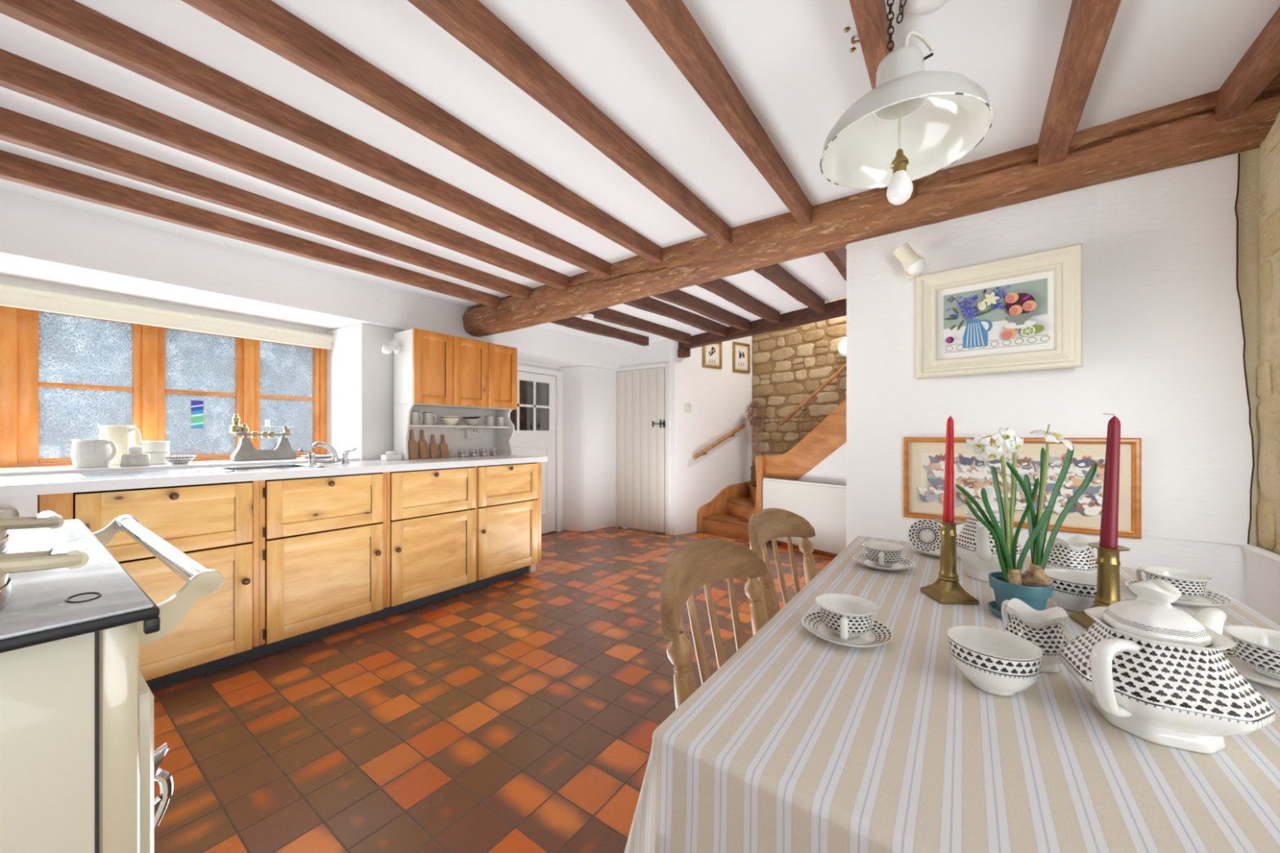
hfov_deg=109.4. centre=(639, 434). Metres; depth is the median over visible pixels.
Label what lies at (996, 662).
sugar bowl
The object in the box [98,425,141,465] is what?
pitcher
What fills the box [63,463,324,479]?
sink
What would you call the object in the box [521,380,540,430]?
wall
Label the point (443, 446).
cutting board
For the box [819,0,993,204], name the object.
pendant lamp
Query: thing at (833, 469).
wall
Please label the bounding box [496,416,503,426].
mug
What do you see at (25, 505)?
end panel
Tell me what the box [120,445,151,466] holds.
lidded jar
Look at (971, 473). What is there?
print
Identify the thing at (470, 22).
joist
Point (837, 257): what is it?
joist
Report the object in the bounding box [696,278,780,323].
joist
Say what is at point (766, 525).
chair
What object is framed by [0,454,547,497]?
countertop
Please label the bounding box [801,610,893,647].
saucer
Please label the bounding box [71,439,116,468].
mug
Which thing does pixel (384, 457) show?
soap dish
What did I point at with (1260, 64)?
joist
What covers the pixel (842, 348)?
wall light
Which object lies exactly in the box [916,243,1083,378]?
painting
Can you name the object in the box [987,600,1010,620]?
saucer
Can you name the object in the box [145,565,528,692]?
board
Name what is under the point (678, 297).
joist
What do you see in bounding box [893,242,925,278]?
wall spotlight
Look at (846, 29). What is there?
ceiling hook
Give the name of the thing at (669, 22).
joist
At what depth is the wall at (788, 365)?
5.13 m
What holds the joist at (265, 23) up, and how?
attached to the ceiling at (792, 62)
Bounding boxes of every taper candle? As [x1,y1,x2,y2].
[942,414,954,523]
[1099,413,1120,549]
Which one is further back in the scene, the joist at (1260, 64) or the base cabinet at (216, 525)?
the base cabinet at (216, 525)
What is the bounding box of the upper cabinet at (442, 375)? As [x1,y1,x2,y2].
[393,328,517,460]
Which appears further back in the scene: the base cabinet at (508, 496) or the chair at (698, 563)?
the base cabinet at (508, 496)
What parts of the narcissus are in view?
bulb, bulb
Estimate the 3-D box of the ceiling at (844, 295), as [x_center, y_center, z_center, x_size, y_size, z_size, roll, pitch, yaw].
[1.812,-0.510,4.054,1.420,3.200,3.350,0,0,-36]
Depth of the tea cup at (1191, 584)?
0.91 m
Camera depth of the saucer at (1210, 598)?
0.89 m
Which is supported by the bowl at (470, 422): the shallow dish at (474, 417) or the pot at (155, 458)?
the shallow dish at (474, 417)
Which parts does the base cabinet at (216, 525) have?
drawer, knob, door, knob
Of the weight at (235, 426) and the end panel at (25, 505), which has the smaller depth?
the end panel at (25, 505)
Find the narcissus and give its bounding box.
[954,424,1097,614]
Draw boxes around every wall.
[0,188,618,532]
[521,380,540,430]
[618,339,675,535]
[669,335,751,535]
[751,297,846,466]
[797,442,846,484]
[846,154,1258,604]
[1094,153,1252,545]
[1232,111,1279,555]
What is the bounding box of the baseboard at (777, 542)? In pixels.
[776,540,836,556]
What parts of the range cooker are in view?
panel, fire door, latch plate, latch handle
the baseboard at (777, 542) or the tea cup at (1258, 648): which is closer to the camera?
the tea cup at (1258, 648)
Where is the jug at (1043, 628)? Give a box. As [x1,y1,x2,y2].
[1000,598,1069,672]
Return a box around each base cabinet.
[37,480,259,680]
[259,471,386,645]
[386,466,476,607]
[476,462,541,580]
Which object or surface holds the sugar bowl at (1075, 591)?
on the tablecloth
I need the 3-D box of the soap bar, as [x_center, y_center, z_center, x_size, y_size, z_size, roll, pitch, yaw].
[-1.707,0.130,3.117,0.064,0.034,0.080,0,0,36]
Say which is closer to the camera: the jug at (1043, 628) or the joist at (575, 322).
the jug at (1043, 628)
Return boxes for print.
[702,342,721,368]
[732,341,750,373]
[918,453,1105,517]
[943,278,1049,353]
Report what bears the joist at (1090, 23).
attached to the ceiling at (792, 62)
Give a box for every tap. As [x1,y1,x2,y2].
[298,441,356,465]
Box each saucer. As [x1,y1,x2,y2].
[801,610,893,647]
[853,553,915,571]
[911,544,959,557]
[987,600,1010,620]
[1124,580,1234,606]
[1221,647,1279,689]
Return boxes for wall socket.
[465,428,482,438]
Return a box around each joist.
[0,0,611,278]
[0,48,569,290]
[0,106,531,299]
[0,149,499,307]
[181,0,662,264]
[407,0,731,246]
[550,316,648,346]
[586,307,690,343]
[622,296,727,336]
[626,0,812,226]
[651,288,750,330]
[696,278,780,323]
[753,263,824,313]
[823,247,846,281]
[848,0,915,199]
[1037,0,1120,166]
[1213,6,1279,121]
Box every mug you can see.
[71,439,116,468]
[409,411,422,424]
[422,412,436,425]
[484,415,493,426]
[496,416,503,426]
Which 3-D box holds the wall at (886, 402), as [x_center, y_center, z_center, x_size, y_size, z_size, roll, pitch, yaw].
[1.666,-0.010,1.686,1.647,2.200,0.120,0,0,36]
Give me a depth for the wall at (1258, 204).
1.39 m
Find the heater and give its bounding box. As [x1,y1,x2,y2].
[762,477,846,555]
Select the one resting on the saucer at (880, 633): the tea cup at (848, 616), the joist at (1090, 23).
the tea cup at (848, 616)
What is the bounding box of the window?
[0,305,326,467]
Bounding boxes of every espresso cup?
[457,449,465,457]
[469,448,476,457]
[479,448,486,456]
[489,448,497,455]
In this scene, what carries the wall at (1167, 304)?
attached to the wall at (886, 402)
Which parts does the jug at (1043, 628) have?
handle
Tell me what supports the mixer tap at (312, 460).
on the countertop
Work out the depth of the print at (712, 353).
5.22 m
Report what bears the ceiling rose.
attached to the ceiling at (792, 62)
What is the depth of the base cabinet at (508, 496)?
3.35 m
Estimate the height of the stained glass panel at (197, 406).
0.176 m
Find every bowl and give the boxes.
[440,417,459,425]
[462,418,480,426]
[946,625,1042,696]
[1044,568,1097,612]
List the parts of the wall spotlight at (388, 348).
lamp bulb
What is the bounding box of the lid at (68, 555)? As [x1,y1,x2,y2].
[0,542,89,609]
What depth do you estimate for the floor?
1.72 m
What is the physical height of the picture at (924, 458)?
0.345 m
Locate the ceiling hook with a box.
[843,26,860,52]
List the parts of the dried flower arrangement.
wicker pot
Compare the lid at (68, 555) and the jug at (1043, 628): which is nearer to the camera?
the lid at (68, 555)
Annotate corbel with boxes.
[677,347,690,358]
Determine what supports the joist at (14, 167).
attached to the ceiling at (792, 62)
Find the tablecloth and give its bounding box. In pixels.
[624,535,1279,852]
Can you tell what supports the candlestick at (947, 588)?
on the tablecloth
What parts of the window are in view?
glass pane, frame, glass pane, glass pane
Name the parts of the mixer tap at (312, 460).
lever, spout, lever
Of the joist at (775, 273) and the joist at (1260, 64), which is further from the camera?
the joist at (775, 273)
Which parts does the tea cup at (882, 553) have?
handle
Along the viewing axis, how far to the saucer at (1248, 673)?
0.63 m
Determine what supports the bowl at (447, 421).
on the upper cabinet at (442, 375)
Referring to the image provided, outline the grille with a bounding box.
[764,477,846,485]
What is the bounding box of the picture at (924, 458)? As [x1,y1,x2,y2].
[903,437,1141,538]
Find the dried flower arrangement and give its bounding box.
[743,400,767,486]
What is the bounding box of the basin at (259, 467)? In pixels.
[222,465,308,471]
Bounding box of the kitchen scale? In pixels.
[228,419,297,461]
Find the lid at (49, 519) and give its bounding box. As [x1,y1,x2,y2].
[0,511,64,553]
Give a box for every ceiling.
[0,0,1279,346]
[690,293,846,336]
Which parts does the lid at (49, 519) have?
fork handle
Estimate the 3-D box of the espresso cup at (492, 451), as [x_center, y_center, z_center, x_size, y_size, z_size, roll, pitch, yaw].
[-1.224,0.148,3.765,0.060,0.058,0.077,0,0,28]
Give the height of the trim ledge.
0.745 m
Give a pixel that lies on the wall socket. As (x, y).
(469, 433)
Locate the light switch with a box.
[684,404,690,412]
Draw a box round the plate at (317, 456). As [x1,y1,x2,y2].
[300,454,332,458]
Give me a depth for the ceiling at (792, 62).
1.37 m
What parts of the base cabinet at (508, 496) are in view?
drawer, door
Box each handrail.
[692,423,745,459]
[778,363,846,426]
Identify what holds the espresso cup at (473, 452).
on the countertop
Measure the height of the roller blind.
0.114 m
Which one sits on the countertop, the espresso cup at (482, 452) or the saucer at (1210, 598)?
the espresso cup at (482, 452)
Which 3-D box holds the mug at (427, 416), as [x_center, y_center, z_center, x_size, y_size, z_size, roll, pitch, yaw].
[-1.523,-0.113,3.271,0.070,0.090,0.085,0,0,40]
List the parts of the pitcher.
handle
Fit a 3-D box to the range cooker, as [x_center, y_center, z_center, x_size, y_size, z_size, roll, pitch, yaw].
[-0.914,0.598,0.394,0.734,0.885,0.720,0,0,36]
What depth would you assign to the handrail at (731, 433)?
5.18 m
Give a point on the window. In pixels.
(21, 331)
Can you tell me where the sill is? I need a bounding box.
[0,457,359,476]
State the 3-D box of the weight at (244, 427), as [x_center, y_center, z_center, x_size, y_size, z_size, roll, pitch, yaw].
[-2.432,-0.043,2.789,0.040,0.043,0.039,0,0,36]
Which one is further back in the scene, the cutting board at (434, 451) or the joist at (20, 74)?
the cutting board at (434, 451)
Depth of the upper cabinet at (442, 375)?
3.38 m
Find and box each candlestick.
[920,518,978,604]
[1069,542,1129,628]
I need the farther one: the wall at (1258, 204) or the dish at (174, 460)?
the dish at (174, 460)
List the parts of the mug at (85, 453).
handle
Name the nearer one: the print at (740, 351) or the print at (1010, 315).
the print at (1010, 315)
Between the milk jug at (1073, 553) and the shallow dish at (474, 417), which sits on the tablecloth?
the milk jug at (1073, 553)
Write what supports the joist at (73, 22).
attached to the ceiling at (792, 62)
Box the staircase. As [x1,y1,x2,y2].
[697,399,846,538]
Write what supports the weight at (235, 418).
on the weight at (235, 426)
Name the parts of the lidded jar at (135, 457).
lid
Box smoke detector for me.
[581,313,593,319]
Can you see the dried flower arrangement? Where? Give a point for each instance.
(754, 403)
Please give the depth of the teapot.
0.49 m
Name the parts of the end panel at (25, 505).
plate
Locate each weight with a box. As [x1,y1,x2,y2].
[229,421,242,431]
[231,413,239,421]
[241,423,248,431]
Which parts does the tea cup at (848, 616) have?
handle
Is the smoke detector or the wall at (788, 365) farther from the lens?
the wall at (788, 365)
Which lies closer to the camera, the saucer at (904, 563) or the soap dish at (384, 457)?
the saucer at (904, 563)
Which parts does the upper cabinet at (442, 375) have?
cabinet door, cabinet door, cabinet door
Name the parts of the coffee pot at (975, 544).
spout, lid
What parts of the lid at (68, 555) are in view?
fork handle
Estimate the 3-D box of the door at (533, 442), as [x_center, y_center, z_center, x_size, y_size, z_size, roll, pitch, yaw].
[-1.189,0.190,4.737,0.060,1.800,1.006,0,0,36]
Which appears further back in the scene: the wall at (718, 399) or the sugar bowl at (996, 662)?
the wall at (718, 399)
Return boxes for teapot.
[1057,579,1275,754]
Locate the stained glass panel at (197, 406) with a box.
[190,400,204,429]
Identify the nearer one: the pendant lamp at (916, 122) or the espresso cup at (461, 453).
the pendant lamp at (916, 122)
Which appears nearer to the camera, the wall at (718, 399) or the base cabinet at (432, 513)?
the base cabinet at (432, 513)
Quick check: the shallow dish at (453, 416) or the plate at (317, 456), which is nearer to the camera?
the plate at (317, 456)
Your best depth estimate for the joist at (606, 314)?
4.04 m
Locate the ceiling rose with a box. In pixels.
[904,0,948,15]
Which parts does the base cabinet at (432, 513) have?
knob, drawer, door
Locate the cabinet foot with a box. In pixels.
[528,564,535,572]
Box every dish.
[163,455,195,464]
[381,454,402,460]
[439,415,459,417]
[462,416,480,418]
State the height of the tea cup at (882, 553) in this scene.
0.049 m
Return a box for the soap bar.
[385,450,397,454]
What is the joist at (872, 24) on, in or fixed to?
attached to the ceiling at (792, 62)
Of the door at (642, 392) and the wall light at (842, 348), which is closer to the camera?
the wall light at (842, 348)
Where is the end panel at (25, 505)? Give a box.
[0,494,37,517]
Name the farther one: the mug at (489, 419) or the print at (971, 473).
the mug at (489, 419)
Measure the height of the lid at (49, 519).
0.066 m
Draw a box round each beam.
[462,71,1279,337]
[678,297,846,349]
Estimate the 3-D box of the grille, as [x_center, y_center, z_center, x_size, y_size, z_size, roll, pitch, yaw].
[1.528,0.438,4.242,0.043,0.002,0.862,0,0,-36]
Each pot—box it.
[142,440,169,453]
[146,452,169,464]
[955,484,1022,582]
[988,571,1053,614]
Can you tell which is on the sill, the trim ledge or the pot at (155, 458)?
the pot at (155, 458)
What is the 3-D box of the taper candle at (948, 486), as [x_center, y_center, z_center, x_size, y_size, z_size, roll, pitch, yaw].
[0.639,0.071,0.940,0.020,0.222,0.020,0,0,36]
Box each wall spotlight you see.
[381,339,400,354]
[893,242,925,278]
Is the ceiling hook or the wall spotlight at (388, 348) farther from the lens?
the wall spotlight at (388, 348)
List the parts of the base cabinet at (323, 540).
drawer, door, knob, knob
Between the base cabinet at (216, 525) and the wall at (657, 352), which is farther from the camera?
the wall at (657, 352)
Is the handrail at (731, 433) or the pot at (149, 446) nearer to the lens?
the pot at (149, 446)
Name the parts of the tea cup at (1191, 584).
handle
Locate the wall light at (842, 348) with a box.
[837,337,846,356]
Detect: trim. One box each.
[510,380,521,430]
[1234,153,1254,544]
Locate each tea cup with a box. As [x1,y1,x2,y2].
[815,593,878,639]
[862,541,904,566]
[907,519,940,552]
[1135,565,1212,599]
[1222,625,1279,679]
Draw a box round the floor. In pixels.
[151,526,835,852]
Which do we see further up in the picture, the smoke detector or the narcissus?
the smoke detector
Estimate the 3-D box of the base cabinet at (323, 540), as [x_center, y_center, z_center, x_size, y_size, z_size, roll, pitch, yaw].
[-1.869,0.617,2.566,0.616,0.795,0.588,0,0,36]
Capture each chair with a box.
[659,537,768,709]
[747,507,817,621]
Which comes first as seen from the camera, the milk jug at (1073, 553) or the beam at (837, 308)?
the milk jug at (1073, 553)
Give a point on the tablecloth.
(801, 741)
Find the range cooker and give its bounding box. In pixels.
[0,515,223,852]
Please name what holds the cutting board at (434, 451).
on the countertop
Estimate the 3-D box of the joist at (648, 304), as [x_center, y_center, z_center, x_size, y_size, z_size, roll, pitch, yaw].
[0.290,-0.998,3.724,0.068,0.115,1.638,0,0,40]
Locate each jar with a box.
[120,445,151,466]
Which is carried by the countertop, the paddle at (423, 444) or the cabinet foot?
the paddle at (423, 444)
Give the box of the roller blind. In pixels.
[0,283,334,349]
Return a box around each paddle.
[408,429,418,458]
[418,429,428,458]
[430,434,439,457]
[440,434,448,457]
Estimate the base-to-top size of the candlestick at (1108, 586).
0.142 m
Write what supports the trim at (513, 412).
attached to the wall at (526, 386)
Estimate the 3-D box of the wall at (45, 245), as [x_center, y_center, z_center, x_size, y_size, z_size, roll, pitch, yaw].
[-2.642,-0.060,2.624,0.750,2.300,7.400,0,0,36]
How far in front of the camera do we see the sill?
2.27 m
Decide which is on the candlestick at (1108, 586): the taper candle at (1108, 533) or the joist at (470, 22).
the taper candle at (1108, 533)
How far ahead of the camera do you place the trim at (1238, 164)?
1.43 m
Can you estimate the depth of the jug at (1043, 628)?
0.65 m
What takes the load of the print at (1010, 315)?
attached to the painting at (1024, 313)
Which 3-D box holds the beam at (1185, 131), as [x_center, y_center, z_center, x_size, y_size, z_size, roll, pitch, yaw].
[0.279,-0.997,2.593,4.061,0.390,0.323,0,0,36]
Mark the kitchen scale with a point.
(245, 451)
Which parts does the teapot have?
handle, lid, spout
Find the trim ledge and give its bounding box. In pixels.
[1240,543,1279,625]
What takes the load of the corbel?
attached to the wall at (718, 399)
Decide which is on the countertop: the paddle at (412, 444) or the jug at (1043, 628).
the paddle at (412, 444)
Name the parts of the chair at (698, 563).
post, crest rail, post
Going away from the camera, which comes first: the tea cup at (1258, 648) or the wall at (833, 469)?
the tea cup at (1258, 648)
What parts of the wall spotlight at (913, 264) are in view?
lamp bulb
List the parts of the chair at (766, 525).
post, crest rail, post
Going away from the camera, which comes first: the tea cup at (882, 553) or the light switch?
the tea cup at (882, 553)
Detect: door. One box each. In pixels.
[510,364,562,533]
[614,362,669,534]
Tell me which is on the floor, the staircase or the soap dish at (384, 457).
the staircase
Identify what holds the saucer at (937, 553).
on the tablecloth
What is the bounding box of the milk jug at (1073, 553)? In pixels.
[1045,532,1099,574]
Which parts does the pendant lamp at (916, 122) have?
chain, bulb, lamp shade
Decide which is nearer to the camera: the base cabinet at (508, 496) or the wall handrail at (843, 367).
the base cabinet at (508, 496)
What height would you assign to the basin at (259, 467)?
0.038 m
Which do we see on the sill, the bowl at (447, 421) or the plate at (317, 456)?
the plate at (317, 456)
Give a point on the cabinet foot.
(531, 568)
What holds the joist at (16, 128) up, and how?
attached to the ceiling at (792, 62)
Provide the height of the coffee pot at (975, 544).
0.220 m

